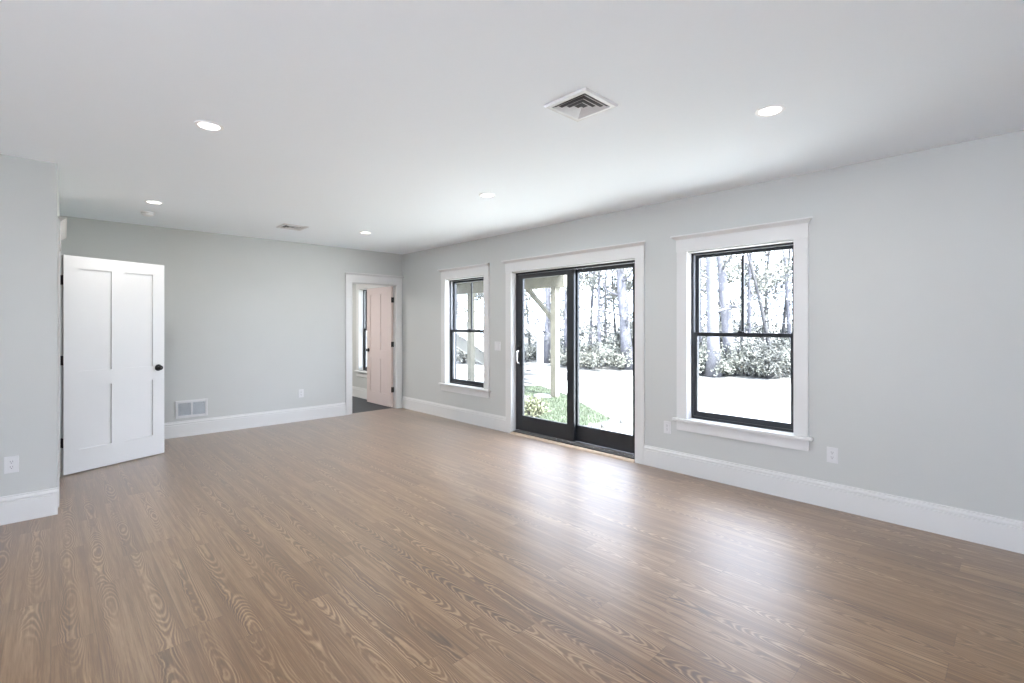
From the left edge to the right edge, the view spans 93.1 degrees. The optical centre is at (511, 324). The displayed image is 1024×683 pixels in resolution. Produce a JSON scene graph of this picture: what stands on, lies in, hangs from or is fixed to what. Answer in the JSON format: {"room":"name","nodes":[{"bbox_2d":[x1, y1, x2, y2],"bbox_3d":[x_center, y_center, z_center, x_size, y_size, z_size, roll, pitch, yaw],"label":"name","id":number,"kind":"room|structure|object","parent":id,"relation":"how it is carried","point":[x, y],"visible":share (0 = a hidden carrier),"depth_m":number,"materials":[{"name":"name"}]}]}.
{"room":"empty living room","nodes":[
{"label":"empty living room","id":0,"kind":"room"},
{"bbox_2d":[0,154,56,496],"bbox_3d":[-4.781,0.103,2.442,3.635,2.634,0.120,0,0,-44],"label":"wall","id":1,"kind":"structure","parent":0,"point":[28,187],"depth_m":3.54,"materials":[{"name":"paint"}]},
{"bbox_2d":[4,455,18,473],"bbox_3d":[-3.593,1.002,3.483,0.075,0.120,0.009,0,0,-44],"label":"wall outlet","id":2,"kind":"object","parent":1,"relation":"attached to","point":[11,463],"visible":1,"depth_m":3.48,"materials":[{"name":"white plastic"}]},
{"bbox_2d":[8,460,14,469],"bbox_3d":[-3.591,1.002,3.481,0.034,0.068,0.003,0,0,-44],"label":"receptacle","id":3,"kind":"object","parent":2,"relation":"attached to","point":[11,463],"depth_m":3.48,"materials":[{"name":"white plastic"}]},
{"bbox_2d":[0,487,57,525],"bbox_3d":[-4.732,1.321,2.393,3.639,0.199,0.018,0,0,-44],"label":"baseboard","id":4,"kind":"structure","parent":1,"relation":"attached to","point":[20,507],"depth_m":3.53,"materials":[{"name":"paint"}]},
{"bbox_2d":[57,170,59,215],"bbox_3d":[-4.281,0.103,4.494,0.120,2.634,2.303,0,0,-43],"label":"wall","id":5,"kind":"structure","parent":0,"point":[58,209],"depth_m":3.81,"materials":[{"name":"paint"}]},
{"bbox_2d":[57,216,66,506],"bbox_3d":[-3.937,0.288,4.161,0.175,2.264,1.201,0,0,-43],"label":"door frame","id":6,"kind":"structure","parent":5,"relation":"attached to","point":[61,221],"depth_m":3.78,"materials":[{"name":"paint"}]},
{"bbox_2d":[60,255,163,474],"bbox_3d":[-4.019,0.375,4.944,0.145,2.066,0.906,0,0,21],"label":"door","id":7,"kind":"structure","parent":5,"relation":"in","point":[112,358],"depth_m":4.90,"materials":[{"name":"white paint"}]},
{"bbox_2d":[60,216,401,452],"bbox_3d":[-4.028,0.103,6.405,5.788,2.634,0.120,0,0,-44],"label":"wall","id":8,"kind":"structure","parent":0,"point":[250,323],"depth_m":6.63,"materials":[{"name":"paint"}]},
{"bbox_2d":[175,398,207,418],"bbox_3d":[-4.113,1.073,6.232,0.353,0.221,0.012,0,0,-44],"label":"air vent","id":9,"kind":"object","parent":8,"relation":"in","point":[198,407],"visible":1,"depth_m":6.22,"materials":[{"name":"white plastic"}]},
{"bbox_2d":[164,403,345,438],"bbox_3d":[-3.809,1.321,6.518,3.276,0.199,0.018,0,0,-44],"label":"baseboard","id":10,"kind":"structure","parent":8,"relation":"attached to","point":[251,420],"depth_m":6.69,"materials":[{"name":"paint"}]},
{"bbox_2d":[298,389,303,397],"bbox_3d":[-3.120,1.012,7.178,0.075,0.120,0.009,0,0,-44],"label":"wall outlet","id":11,"kind":"object","parent":8,"relation":"attached to","point":[300,391],"visible":1,"depth_m":7.17,"materials":[{"name":"white plastic"}]},
{"bbox_2d":[345,272,403,414],"bbox_3d":[-2.284,0.293,8.019,1.086,2.254,0.184,0,0,-44],"label":"door frame","id":12,"kind":"structure","parent":8,"relation":"attached to","point":[350,277],"depth_m":8.13,"materials":[{"name":"paint"}]},
{"bbox_2d":[366,286,393,406],"bbox_3d":[-2.347,0.372,8.611,0.145,2.072,0.894,0,0,-44],"label":"door","id":13,"kind":"structure","parent":8,"relation":"in","point":[380,344],"depth_m":8.56,"materials":[{"name":"pink paint"}]},
{"bbox_2d":[0,396,1023,682],"bbox_3d":[-2.329,1.480,3.029,7.998,0.120,13.600,0,0,-44],"label":"floor","id":14,"kind":"structure","parent":0,"point":[391,545],"depth_m":2.75,"materials":[{"name":"brown wood"}]},
{"bbox_2d":[510,431,634,462],"bbox_3d":[0.632,1.409,5.686,0.048,0.022,1.856,0,0,-44],"label":"threshold","id":15,"kind":"object","parent":14,"relation":"on","point":[512,432],"visible":1,"depth_m":5.55,"materials":[{"name":"brown wood"}]},
{"bbox_2d":[0,0,1023,254],"bbox_3d":[-2.344,-1.339,3.015,8.358,0.250,14.000,0,0,-44],"label":"ceiling","id":16,"kind":"structure","parent":0,"point":[390,120],"depth_m":2.58,"materials":[{"name":"white paint"}]},
{"bbox_2d":[140,211,154,216],"bbox_3d":[-3.931,-1.194,5.231,0.124,0.039,0.124,0,0,-44],"label":"smoke detector","id":17,"kind":"object","parent":16,"relation":"attached to","point":[144,213],"visible":1,"depth_m":5.20,"materials":[{"name":"white plastic"}]},
{"bbox_2d":[145,200,162,203],"bbox_3d":[-3.532,-1.210,4.786,0.152,0.007,0.152,0,0,-44],"label":"recessed light","id":18,"kind":"object","parent":16,"relation":"in","point":[146,201],"visible":1,"depth_m":4.78,"materials":[{"name":"white plastic"}]},
{"bbox_2d":[194,120,223,130],"bbox_3d":[-1.845,-1.210,2.954,0.152,0.007,0.152,0,0,-44],"label":"recessed light","id":19,"kind":"object","parent":16,"relation":"in","point":[206,125],"visible":1,"depth_m":2.94,"materials":[{"name":"white plastic"}]},
{"bbox_2d":[276,223,307,230],"bbox_3d":[-2.713,-1.203,5.996,0.290,0.022,0.290,0,0,-44],"label":"ceiling vent","id":20,"kind":"object","parent":16,"relation":"in","point":[283,226],"visible":1,"depth_m":5.97,"materials":[{"name":"metal"}]},
{"bbox_2d":[479,193,494,197],"bbox_3d":[-0.233,-1.210,4.528,0.152,0.007,0.152,0,0,-44],"label":"recessed light","id":21,"kind":"object","parent":16,"relation":"in","point":[486,195],"visible":1,"depth_m":4.52,"materials":[{"name":"white plastic"}]},
{"bbox_2d":[544,87,617,121],"bbox_3d":[0.382,-1.203,2.677,0.288,0.022,0.288,0,0,-44],"label":"ceiling vent","id":22,"kind":"object","parent":16,"relation":"in","point":[584,103],"visible":1,"depth_m":2.67,"materials":[{"name":"metal"}]},
{"bbox_2d":[755,104,784,116],"bbox_3d":[1.460,-1.210,2.745,0.152,0.007,0.152,0,0,-44],"label":"recessed light","id":23,"kind":"object","parent":16,"relation":"in","point":[770,110],"visible":1,"depth_m":2.73,"materials":[{"name":"white plastic"}]},
{"bbox_2d":[352,130,1023,520],"bbox_3d":[0.675,0.103,5.782,0.170,2.634,13.750,0,0,-44],"label":"wall","id":24,"kind":"structure","parent":0,"point":[916,259],"depth_m":3.57,"materials":[{"name":"paint"}]},
{"bbox_2d":[354,284,385,377],"bbox_3d":[-2.628,0.078,9.216,0.244,1.858,1.207,0,0,-44],"label":"window","id":25,"kind":"structure","parent":24,"relation":"in","point":[364,291],"depth_m":9.53,"materials":[{"name":"white wood"}]},
{"bbox_2d":[402,396,505,431],"bbox_3d":[-0.980,1.321,7.385,0.018,0.199,2.622,0,0,-44],"label":"baseboard","id":26,"kind":"structure","parent":24,"relation":"attached to","point":[496,422],"depth_m":7.19,"materials":[{"name":"paint"}]},
{"bbox_2d":[437,263,490,397],"bbox_3d":[-0.654,0.078,7.140,0.244,1.858,1.207,0,0,-44],"label":"window","id":27,"kind":"structure","parent":24,"relation":"in","point":[453,283],"depth_m":7.34,"materials":[{"name":"white wood"}]},
{"bbox_2d":[495,342,500,350],"bbox_3d":[-0.197,0.285,6.568,0.010,0.120,0.118,0,0,-44],"label":"light switch","id":28,"kind":"object","parent":24,"relation":"attached to","point":[497,344],"visible":1,"depth_m":6.55,"materials":[{"name":"white plastic"}]},
{"bbox_2d":[501,241,644,464],"bbox_3d":[0.643,0.285,5.697,0.135,2.269,2.156,0,0,-44],"label":"door frame","id":29,"kind":"structure","parent":24,"relation":"attached to","point":[636,250],"depth_m":5.38,"materials":[{"name":"paint"}]},
{"bbox_2d":[513,260,634,458],"bbox_3d":[0.713,0.368,5.763,0.182,2.104,1.858,0,0,-44],"label":"door","id":30,"kind":"structure","parent":24,"relation":"in","point":[571,432],"depth_m":5.74,"materials":[{"name":"black metal"}]},
{"bbox_2d":[664,421,670,433],"bbox_3d":[1.523,1.004,4.760,0.009,0.120,0.075,0,0,-44],"label":"wall outlet","id":31,"kind":"object","parent":24,"relation":"attached to","point":[667,425],"visible":1,"depth_m":4.75,"materials":[{"name":"white plastic"}]},
{"bbox_2d":[670,216,812,450],"bbox_3d":[2.026,0.078,4.321,0.244,1.858,1.207,0,0,-44],"label":"window","id":32,"kind":"structure","parent":24,"relation":"in","point":[695,257],"depth_m":4.27,"materials":[{"name":"white wood"}]},
{"bbox_2d":[827,447,837,463],"bbox_3d":[2.479,1.007,3.755,0.009,0.120,0.075,0,0,-44],"label":"wall outlet","id":33,"kind":"object","parent":24,"relation":"attached to","point":[832,453],"visible":1,"depth_m":3.75,"materials":[{"name":"white plastic"}]},
{"bbox_2d":[830,451,834,459],"bbox_3d":[2.477,1.007,3.753,0.003,0.068,0.034,0,0,-44],"label":"receptacle","id":34,"kind":"object","parent":33,"relation":"attached to","point":[832,453],"depth_m":3.75,"materials":[{"name":"white plastic"}]},
{"bbox_2d":[644,445,1023,553],"bbox_3d":[3.293,1.321,2.892,0.018,0.199,5.654,0,0,-44],"label":"baseboard","id":35,"kind":"structure","parent":24,"relation":"attached to","point":[1004,533],"depth_m":3.63,"materials":[{"name":"paint"}]},
{"label":"outside","id":36,"kind":"structure","parent":0,"visible":0},
{"bbox_2d":[457,365,790,434],"bbox_3d":[18.225,1.520,27.677,55.442,0.001,75.000,0,0,-44],"label":"lawn","id":37,"kind":"structure","parent":36,"point":[610,394],"depth_m":10.46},
{"bbox_2d":[457,294,543,370],"bbox_3d":[-1.309,-0.579,13.810,5.135,4.197,1.330,0,0,-44],"label":"staircase","id":38,"kind":"structure","parent":37,"relation":"on","point":[461,325],"depth_m":14.48,"materials":[{"name":"white paint"}]},
{"bbox_2d":[457,275,566,396],"bbox_3d":[-1.188,0.125,10.448,3.537,2.790,3.820,0,0,-44],"label":"deck","id":39,"kind":"object","parent":37,"relation":"on","point":[553,282],"visible":0.25,"depth_m":10.34,"materials":[{"name":"white wood"}]},
{"bbox_2d":[525,393,551,416],"bbox_3d":[0.340,1.334,8.068,0.651,0.396,0.747,0,0,-44],"label":"leafy shrub","id":40,"kind":"object","parent":37,"relation":"on","point":[532,408],"visible":0.84,"depth_m":7.97,"materials":[{"name":"green plant"}]},
{"bbox_2d":[533,393,550,397],"bbox_3d":[0.640,1.503,10.241,0.392,0.064,0.467,0,0,0],"label":"stepping stone","id":41,"kind":"object","parent":37,"relation":"on","point":[538,394],"visible":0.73,"depth_m":10.17,"materials":[{"name":"white stone"}]},
{"bbox_2d":[525,367,562,375],"bbox_3d":[0.592,1.470,15.051,1.200,0.140,1.600,0,0,-44],"label":"stone step","id":42,"kind":"structure","parent":37,"relation":"on","point":[534,371],"depth_m":14.62,"materials":[{"name":"white stone"}]},
{"bbox_2d":[525,372,566,379],"bbox_3d":[1.038,1.485,13.965,2.050,0.110,0.510,0,0,-44],"label":"stone step","id":43,"kind":"structure","parent":37,"relation":"on","point":[539,376],"depth_m":13.60,"materials":[{"name":"white stone"}]},
{"bbox_2d":[525,376,582,384],"bbox_3d":[1.113,1.500,13.270,2.100,0.080,0.460,0,0,-44],"label":"stone step","id":44,"kind":"structure","parent":37,"relation":"on","point":[562,378],"depth_m":12.79,"materials":[{"name":"white stone"}]},
{"bbox_2d":[525,384,611,425],"bbox_3d":[0.583,1.490,9.516,1.721,0.060,5.181,0,0,-14],"label":"grass","id":45,"kind":"structure","parent":37,"relation":"on","point":[558,405],"depth_m":8.54,"materials":[{"name":"green plant"}]},
{"bbox_2d":[588,423,600,428],"bbox_3d":[1.202,1.490,7.088,0.222,0.090,0.125,0,0,-44],"label":"edging stone","id":46,"kind":"object","parent":37,"relation":"on","point":[595,425],"visible":0.52,"depth_m":7.07,"materials":[{"name":"white stone"}]},
{"bbox_2d":[561,268,632,369],"bbox_3d":[3.296,-3.006,16.170,3.503,9.028,4.043,0,0,18],"label":"tree","id":47,"kind":"object","parent":37,"relation":"on","point":[623,304],"visible":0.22,"depth_m":15.95,"materials":[{"name":"grey plant"}]},
{"bbox_2d":[600,421,611,427],"bbox_3d":[1.386,1.491,7.234,0.220,0.088,0.120,0,0,-44],"label":"edging stone","id":48,"kind":"object","parent":37,"relation":"on","point":[605,424],"visible":0.78,"depth_m":7.18,"materials":[{"name":"white stone"}]},
{"bbox_2d":[616,417,627,423],"bbox_3d":[1.717,1.490,7.570,0.218,0.090,0.122,0,0,-44],"label":"edging stone","id":49,"kind":"object","parent":37,"relation":"on","point":[622,420],"visible":0.73,"depth_m":7.52,"materials":[{"name":"white stone"}]},
{"bbox_2d":[700,255,762,375],"bbox_3d":[6.251,-2.747,14.714,2.729,8.530,2.981,0,0,-44],"label":"tree","id":50,"kind":"object","parent":37,"relation":"on","point":[726,318],"visible":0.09,"depth_m":14.30,"materials":[{"name":"grey plant"}]},
{"bbox_3d":[-4.545,0.103,8.254,3.988,2.634,3.273,0,0,-44],"label":"wall","id":51,"kind":"structure","parent":0,"visible":0},
{"bbox_2d":[352,386,366,398],"bbox_3d":[-3.065,1.321,9.579,0.018,0.199,3.093,0,0,-44],"label":"baseboard","id":52,"kind":"structure","parent":51,"relation":"attached to","point":[359,392],"depth_m":9.47,"materials":[{"name":"paint"}]},
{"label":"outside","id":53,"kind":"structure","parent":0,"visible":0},
{"bbox_2d":[457,321,791,383],"bbox_3d":[17.977,0.568,25.782,39.931,1.896,34.236,0,0,33],"label":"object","id":54,"kind":"structure","parent":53,"point":[613,370],"depth_m":16.36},
{"bbox_2d":[457,335,466,362],"bbox_3d":[-1.939,0.827,18.645,1.768,1.442,1.921,0,0,8],"label":"bush","id":55,"kind":"object","parent":54,"relation":"on","point":[462,355],"visible":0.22,"depth_m":18.70,"materials":[{"name":"grey plant"}]},
{"bbox_2d":[458,293,480,318],"bbox_3d":[-2.185,-3.801,24.370,4.629,10.105,4.219,0,0,-19],"label":"tree","id":56,"kind":"object","parent":54,"relation":"on","point":[479,293],"visible":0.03,"depth_m":25.12,"materials":[{"name":"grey plant"}]},
{"bbox_2d":[457,295,483,333],"bbox_3d":[-2.373,-2.599,21.469,4.128,8.055,3.757,0,0,0],"label":"tree","id":57,"kind":"object","parent":54,"relation":"on","point":[460,301],"visible":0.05,"depth_m":21.21,"materials":[{"name":"grey plant"}]},
{"bbox_2d":[475,293,483,332],"bbox_3d":[-1.330,-2.460,21.509,3.682,7.718,4.479,0,0,28],"label":"tree","id":58,"kind":"object","parent":54,"relation":"on","point":[476,299],"visible":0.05,"depth_m":21.44,"materials":[{"name":"grey plant"}]},
{"bbox_2d":[475,293,539,342],"bbox_3d":[-0.417,-3.134,22.689,4.136,8.868,4.546,0,0,-3],"label":"tree","id":59,"kind":"object","parent":54,"relation":"on","point":[482,294],"visible":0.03,"depth_m":22.57,"materials":[{"name":"grey plant"}]},
{"bbox_2d":[465,288,550,323],"bbox_3d":[0.043,-3.344,19.415,4.362,9.521,3.975,0,0,15],"label":"tree","id":60,"kind":"object","parent":54,"relation":"on","point":[526,298],"visible":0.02,"depth_m":19.84,"materials":[{"name":"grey plant"}]},
{"bbox_2d":[483,289,540,345],"bbox_3d":[0.780,-3.175,24.580,5.044,8.690,4.146,0,0,-20],"label":"tree","id":61,"kind":"object","parent":54,"relation":"on","point":[529,340],"visible":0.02,"depth_m":24.75,"materials":[{"name":"grey plant"}]},
{"bbox_2d":[525,342,536,361],"bbox_3d":[0.492,1.014,18.628,1.181,0.935,1.085,0,0,-2],"label":"bush","id":62,"kind":"object","parent":54,"relation":"on","point":[530,353],"visible":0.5,"depth_m":18.69,"materials":[{"name":"grey plant"}]},
{"bbox_2d":[527,342,543,359],"bbox_3d":[0.984,0.961,19.544,1.321,0.913,1.307,0,0,-45],"label":"bush","id":63,"kind":"object","parent":54,"relation":"on","point":[534,354],"visible":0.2,"depth_m":19.33,"materials":[{"name":"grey plant"}]},
{"bbox_2d":[525,288,566,362],"bbox_3d":[1.107,-2.827,18.330,3.315,8.577,3.046,0,0,-12],"label":"slender tree","id":64,"kind":"object","parent":54,"relation":"on","point":[546,353],"visible":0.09,"depth_m":18.10,"materials":[{"name":"grey plant"}]},
{"bbox_2d":[547,347,566,365],"bbox_3d":[1.944,1.050,17.283,1.273,0.879,1.259,0,0,44],"label":"bush","id":65,"kind":"object","parent":54,"relation":"on","point":[563,360],"visible":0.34,"depth_m":17.18,"materials":[{"name":"green plant"}]},
{"bbox_2d":[527,273,590,332],"bbox_3d":[2.929,-3.113,22.303,5.020,8.650,4.127,0,0,-23],"label":"tree","id":66,"kind":"object","parent":54,"relation":"on","point":[589,273],"visible":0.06,"depth_m":22.35,"materials":[{"name":"grey plant"}]},
{"bbox_2d":[525,272,596,343],"bbox_3d":[1.645,-3.612,21.212,4.596,9.854,5.051,0,0,7],"label":"tree","id":67,"kind":"object","parent":54,"relation":"on","point":[533,317],"visible":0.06,"depth_m":21.11,"materials":[{"name":"grey plant"}]},
{"bbox_2d":[525,273,607,352],"bbox_3d":[1.748,-3.578,17.351,4.616,10.077,4.207,0,0,5],"label":"tree","id":68,"kind":"object","parent":54,"relation":"on","point":[564,319],"visible":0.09,"depth_m":17.69,"materials":[{"name":"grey plant"}]},
{"bbox_2d":[560,340,584,364],"bbox_3d":[2.093,0.930,17.060,1.387,1.132,1.508,0,0,37],"label":"bush","id":69,"kind":"object","parent":54,"relation":"on","point":[561,352],"visible":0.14,"depth_m":17.06,"materials":[{"name":"grey plant"}]},
{"bbox_2d":[561,339,597,363],"bbox_3d":[2.419,0.941,16.965,1.333,1.144,1.322,0,0,18],"label":"bush","id":70,"kind":"object","parent":54,"relation":"on","point":[587,349],"visible":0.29,"depth_m":16.83,"materials":[{"name":"green plant"}]},
{"bbox_2d":[527,268,632,349],"bbox_3d":[2.886,-3.056,18.685,4.154,8.907,4.565,0,0,18],"label":"tree","id":71,"kind":"object","parent":54,"relation":"on","point":[602,288],"visible":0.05,"depth_m":18.47,"materials":[{"name":"grey plant"}]},
{"bbox_2d":[562,269,630,334],"bbox_3d":[4.222,-3.894,23.674,4.568,9.971,4.163,0,0,36],"label":"tree","id":72,"kind":"object","parent":54,"relation":"on","point":[605,330],"visible":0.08,"depth_m":23.90,"materials":[{"name":"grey plant"}]},
{"bbox_2d":[579,340,614,369],"bbox_3d":[2.714,0.969,16.258,1.596,1.103,1.578,0,0,30],"label":"bush","id":73,"kind":"object","parent":54,"relation":"on","point":[587,359],"visible":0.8,"depth_m":16.12,"materials":[{"name":"green plant"}]},
{"bbox_2d":[566,266,632,367],"bbox_3d":[2.830,-2.536,16.614,4.122,8.042,3.751,0,0,42],"label":"tree","id":74,"kind":"object","parent":54,"relation":"on","point":[610,297],"visible":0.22,"depth_m":16.61,"materials":[{"name":"grey plant"}]},
{"bbox_2d":[583,325,618,353],"bbox_3d":[3.153,0.711,18.147,1.892,1.420,1.741,0,0,-13],"label":"bush","id":75,"kind":"object","parent":54,"relation":"on","point":[602,335],"visible":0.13,"depth_m":17.98,"materials":[{"name":"grey plant"}]},
{"bbox_2d":[579,270,632,342],"bbox_3d":[4.107,-2.174,18.995,4.071,7.015,3.346,0,0,-32],"label":"tree","id":76,"kind":"object","parent":54,"relation":"on","point":[589,297],"visible":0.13,"depth_m":19.01,"materials":[{"name":"grey plant"}]},
{"bbox_2d":[594,332,620,365],"bbox_3d":[3.454,0.860,17.259,1.585,1.255,1.456,0,0,-39],"label":"bush","id":77,"kind":"object","parent":54,"relation":"on","point":[604,342],"visible":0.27,"depth_m":16.99,"materials":[{"name":"grey plant"}]},
{"bbox_2d":[592,268,632,342],"bbox_3d":[4.274,-2.247,16.825,3.771,7.357,3.431,0,0,39],"label":"tree","id":78,"kind":"object","parent":54,"relation":"on","point":[605,274],"visible":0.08,"depth_m":16.56,"materials":[{"name":"grey plant"}]},
{"bbox_2d":[601,343,632,368],"bbox_3d":[3.698,0.972,15.995,1.514,1.058,1.531,0,0,-42],"label":"bush","id":79,"kind":"object","parent":54,"relation":"on","point":[618,360],"visible":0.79,"depth_m":15.88,"materials":[{"name":"green plant"}]},
{"bbox_2d":[609,271,632,325],"bbox_3d":[5.033,-3.408,18.003,3.968,9.504,4.354,0,0,-22],"label":"tree","id":80,"kind":"object","parent":54,"relation":"on","point":[627,271],"visible":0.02,"depth_m":17.75,"materials":[{"name":"grey plant"}]},
{"bbox_2d":[611,327,632,346],"bbox_3d":[4.313,0.718,18.249,1.674,1.366,1.820,0,0,3],"label":"bush","id":81,"kind":"object","parent":54,"relation":"on","point":[617,327],"visible":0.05,"depth_m":17.90,"materials":[{"name":"grey plant"}]},
{"bbox_2d":[605,261,705,317],"bbox_3d":[5.619,-2.775,17.071,4.823,8.309,3.964,0,0,2],"label":"tree","id":82,"kind":"object","parent":54,"relation":"on","point":[704,261],"visible":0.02,"depth_m":17.67,"materials":[{"name":"grey plant"}]},
{"bbox_2d":[699,338,734,375],"bbox_3d":[5.564,0.956,14.176,1.638,1.145,1.656,0,0,-3],"label":"bush","id":83,"kind":"object","parent":54,"relation":"on","point":[703,359],"visible":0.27,"depth_m":14.06,"materials":[{"name":"green plant"}]},
{"bbox_2d":[699,258,745,347],"bbox_3d":[5.975,-3.542,16.605,4.114,9.853,4.514,0,0,-16],"label":"tree","id":84,"kind":"object","parent":54,"relation":"on","point":[728,273],"visible":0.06,"depth_m":16.49,"materials":[{"name":"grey plant"}]},
{"bbox_2d":[701,258,746,323],"bbox_3d":[7.625,-3.636,21.389,4.439,9.519,4.879,0,0,-10],"label":"tree","id":85,"kind":"object","parent":54,"relation":"on","point":[745,258],"visible":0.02,"depth_m":21.07,"materials":[{"name":"grey plant"}]},
{"bbox_2d":[704,341,748,375],"bbox_3d":[6.281,0.939,14.104,1.415,1.214,1.403,0,0,12],"label":"bush","id":86,"kind":"object","parent":54,"relation":"on","point":[723,363],"visible":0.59,"depth_m":13.79,"materials":[{"name":"grey plant"}]},
{"bbox_2d":[700,257,760,377],"bbox_3d":[5.573,-2.979,13.777,3.057,9.006,2.507,0,0,-44],"label":"tree","id":87,"kind":"object","parent":54,"relation":"on","point":[712,298],"visible":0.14,"depth_m":13.86,"materials":[{"name":"grey plant"}]},
{"bbox_2d":[718,348,753,375],"bbox_3d":[6.398,1.077,13.935,1.240,0.866,1.253,0,0,4],"label":"bush","id":88,"kind":"object","parent":54,"relation":"on","point":[735,371],"visible":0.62,"depth_m":13.79,"materials":[{"name":"green plant"}]},
{"bbox_2d":[705,252,782,347],"bbox_3d":[9.874,-3.161,21.277,3.937,8.441,4.326,0,0,-17],"label":"tree","id":89,"kind":"object","parent":54,"relation":"on","point":[733,320],"visible":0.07,"depth_m":21.07,"materials":[{"name":"grey plant"}]},
{"bbox_2d":[700,253,791,350],"bbox_3d":[7.108,-3.582,15.127,4.572,9.980,4.167,0,0,39],"label":"tree","id":90,"kind":"object","parent":54,"relation":"on","point":[747,281],"visible":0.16,"depth_m":15.16,"materials":[{"name":"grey plant"}]},
{"bbox_2d":[715,253,776,373],"bbox_3d":[7.304,-0.913,14.185,1.727,4.768,2.570,0,0,-14],"label":"leaning tree","id":91,"kind":"object","parent":54,"relation":"on","point":[762,316],"visible":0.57,"depth_m":14.32,"materials":[{"name":"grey plant"}]},
{"bbox_2d":[705,250,790,348],"bbox_3d":[8.051,-3.074,18.053,4.144,8.687,5.042,0,0,-18],"label":"tree","id":92,"kind":"object","parent":54,"relation":"on","point":[736,292],"visible":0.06,"depth_m":17.30,"materials":[{"name":"grey plant"}]},
{"bbox_2d":[725,329,784,375],"bbox_3d":[7.026,0.827,13.913,1.640,1.419,1.654,0,0,-38],"label":"bush","id":93,"kind":"object","parent":54,"relation":"on","point":[747,345],"visible":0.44,"depth_m":13.82,"materials":[{"name":"grey plant"}]},
{"bbox_2d":[719,250,791,347],"bbox_3d":[8.979,-3.317,15.419,4.356,9.340,4.787,0,0,38],"label":"tree","id":94,"kind":"object","parent":54,"relation":"on","point":[788,314],"visible":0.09,"depth_m":15.59,"materials":[{"name":"grey plant"}]},
{"bbox_2d":[731,250,791,341],"bbox_3d":[11.382,-2.373,21.295,3.923,6.759,3.225,0,0,-34],"label":"tree","id":95,"kind":"object","parent":54,"relation":"on","point":[780,250],"visible":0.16,"depth_m":21.32,"materials":[{"name":"grey plant"}]},
{"bbox_2d":[734,250,791,341],"bbox_3d":[8.820,-2.751,17.167,4.703,8.104,3.866,0,0,-20],"label":"tree","id":96,"kind":"object","parent":54,"relation":"on","point":[767,253],"visible":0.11,"depth_m":16.92,"materials":[{"name":"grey plant"}]},
{"bbox_2d":[740,352,785,377],"bbox_3d":[7.024,1.090,13.664,1.216,0.840,1.202,0,0,-15],"label":"bush","id":97,"kind":"object","parent":54,"relation":"on","point":[758,370],"visible":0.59,"depth_m":13.42,"materials":[{"name":"green plant"}]},
{"bbox_2d":[738,337,790,378],"bbox_3d":[7.225,0.866,13.576,1.638,1.336,1.781,0,0,34],"label":"bush","id":98,"kind":"object","parent":54,"relation":"on","point":[770,365],"visible":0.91,"depth_m":13.24,"materials":[{"name":"grey plant"}]},
{"bbox_2d":[745,327,790,348],"bbox_3d":[8.656,0.711,16.193,1.542,1.329,1.678,0,0,-1],"label":"bush","id":99,"kind":"object","parent":54,"relation":"on","point":[774,339],"visible":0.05,"depth_m":15.95,"materials":[{"name":"grey plant"}]},
{"bbox_2d":[750,338,787,357],"bbox_3d":[7.381,0.890,14.551,1.420,1.158,1.544,0,0,-44],"label":"bush","id":100,"kind":"object","parent":54,"relation":"on","point":[781,338],"visible":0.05,"depth_m":14.32,"materials":[{"name":"green plant"}]},
{"bbox_2d":[751,288,791,338],"bbox_3d":[11.304,-3.720,16.997,5.075,9.902,4.618,0,0,-16],"label":"tree","id":101,"kind":"object","parent":54,"relation":"on","point":[777,324],"visible":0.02,"depth_m":17.65,"materials":[{"name":"grey plant"}]},
{"bbox_2d":[755,249,790,341],"bbox_3d":[9.203,-1.414,15.887,1.572,5.504,2.320,0,0,-13],"label":"slender tree","id":102,"kind":"object","parent":54,"relation":"on","point":[784,313],"visible":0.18,"depth_m":15.95,"materials":[{"name":"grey plant"}]},
{"bbox_2d":[755,338,790,367],"bbox_3d":[8.594,0.835,15.219,1.628,1.125,1.610,0,0,-39],"label":"bush","id":103,"kind":"object","parent":54,"relation":"on","point":[772,338],"visible":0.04,"depth_m":15.33,"materials":[{"name":"green plant"}]},
{"bbox_2d":[768,276,791,310],"bbox_3d":[11.350,-2.831,18.623,3.329,7.972,3.652,0,0,-41],"label":"tree","id":104,"kind":"object","parent":54,"relation":"on","point":[789,276],"visible":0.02,"depth_m":18.88,"materials":[{"name":"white plant"}]},
{"bbox_2d":[775,338,790,371],"bbox_3d":[8.206,0.825,13.231,1.937,1.338,1.916,0,0,-42],"label":"bush","id":105,"kind":"object","parent":54,"relation":"on","point":[786,358],"visible":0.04,"depth_m":13.38,"materials":[{"name":"green plant"}]},
{"bbox_2d":[777,253,791,282],"bbox_3d":[9.568,-1.946,15.162,3.848,6.629,3.163,0,0,3],"label":"tree","id":106,"kind":"object","parent":54,"relation":"on","point":[778,253],"visible":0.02,"depth_m":14.26,"materials":[{"name":"grey plant"}]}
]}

